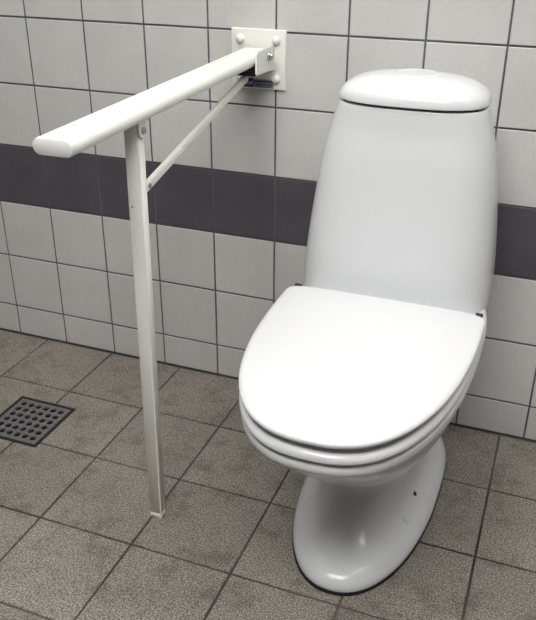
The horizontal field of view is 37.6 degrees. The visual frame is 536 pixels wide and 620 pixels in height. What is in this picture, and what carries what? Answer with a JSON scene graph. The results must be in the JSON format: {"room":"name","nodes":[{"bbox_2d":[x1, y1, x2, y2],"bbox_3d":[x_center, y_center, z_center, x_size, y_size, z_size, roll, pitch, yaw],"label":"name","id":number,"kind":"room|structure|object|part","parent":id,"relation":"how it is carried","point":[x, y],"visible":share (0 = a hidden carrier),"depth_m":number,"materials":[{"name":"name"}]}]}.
{"room":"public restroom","nodes":[
{"label":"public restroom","id":0,"kind":"room"},
{"bbox_2d":[0,0,535,440],"bbox_3d":[0.169,-0.823,1.412,4.500,2.300,0.062,10,29,18],"label":"wall","id":1,"kind":"structure","parent":0,"point":[229,220],"depth_m":1.75,"materials":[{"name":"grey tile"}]},
{"bbox_2d":[32,27,286,518],"bbox_3d":[-0.148,-0.039,1.476,0.118,0.841,0.724,10,29,18],"label":"grab rail","id":2,"kind":"object","parent":1,"relation":"attached to","point":[257,59],"visible":1,"depth_m":1.32,"materials":[{"name":"white plastic"}]},
{"bbox_3d":[-0.209,0.050,1.359,0.035,0.764,0.023,10,29,18],"label":"support leg","id":3,"kind":"part","parent":2,"relation":"part of","materials":[{"name":"white metal"}]},
{"bbox_3d":[-0.019,-0.512,1.610,0.118,0.118,0.007,10,29,18],"label":"wall plate","id":4,"kind":"part","parent":2,"relation":"part of","materials":[{"name":"white metal"}]},
{"bbox_2d":[255,80,272,87],"bbox_3d":[-0.009,-0.466,1.624,0.040,0.013,0.001,10,29,18],"label":"print","id":5,"kind":"object","parent":2,"relation":"attached to","point":[258,83],"depth_m":1.62,"materials":[{"name":"black paper"}]},
{"bbox_2d":[0,328,535,619],"bbox_3d":[-0.491,1.011,0.430,4.620,0.080,3.720,10,29,18],"label":"floor","id":6,"kind":"structure","parent":0,"point":[80,539],"depth_m":1.53,"materials":[{"name":"tile"}]},
{"bbox_2d":[0,396,75,447],"bbox_3d":[-0.554,0.275,1.831,0.152,0.047,0.159,10,29,18],"label":"floor drain","id":7,"kind":"object","parent":6,"relation":"in","point":[28,421],"visible":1,"depth_m":1.83,"materials":[{"name":"black metal"}]},
{"bbox_2d":[238,69,497,595],"bbox_3d":[0.174,0.049,1.352,0.369,0.801,0.734,10,29,18],"label":"toilet","id":8,"kind":"object","parent":6,"relation":"on","point":[352,381],"visible":1,"depth_m":1.35,"materials":[{"name":"white ceramic"}]},
{"bbox_3d":[0.128,0.099,1.225,0.358,0.016,0.448,10,29,18],"label":"seat","id":9,"kind":"part","parent":8,"relation":"part of","materials":[{"name":"white plastic"}]},
{"bbox_3d":[0.128,0.076,1.214,0.358,0.019,0.448,10,29,18],"label":"seat lid","id":10,"kind":"part","parent":8,"relation":"part of","materials":[{"name":"white plastic"}]},
{"bbox_3d":[0.179,0.224,1.442,0.359,0.396,0.729,10,29,18],"label":"bowl","id":11,"kind":"part","parent":8,"relation":"part of","materials":[{"name":"white ceramic"}]},
{"bbox_3d":[0.261,-0.398,1.393,0.265,0.042,0.181,10,29,18],"label":"cistern lid","id":12,"kind":"part","parent":8,"relation":"part of","materials":[{"name":"white ceramic"}]}
]}

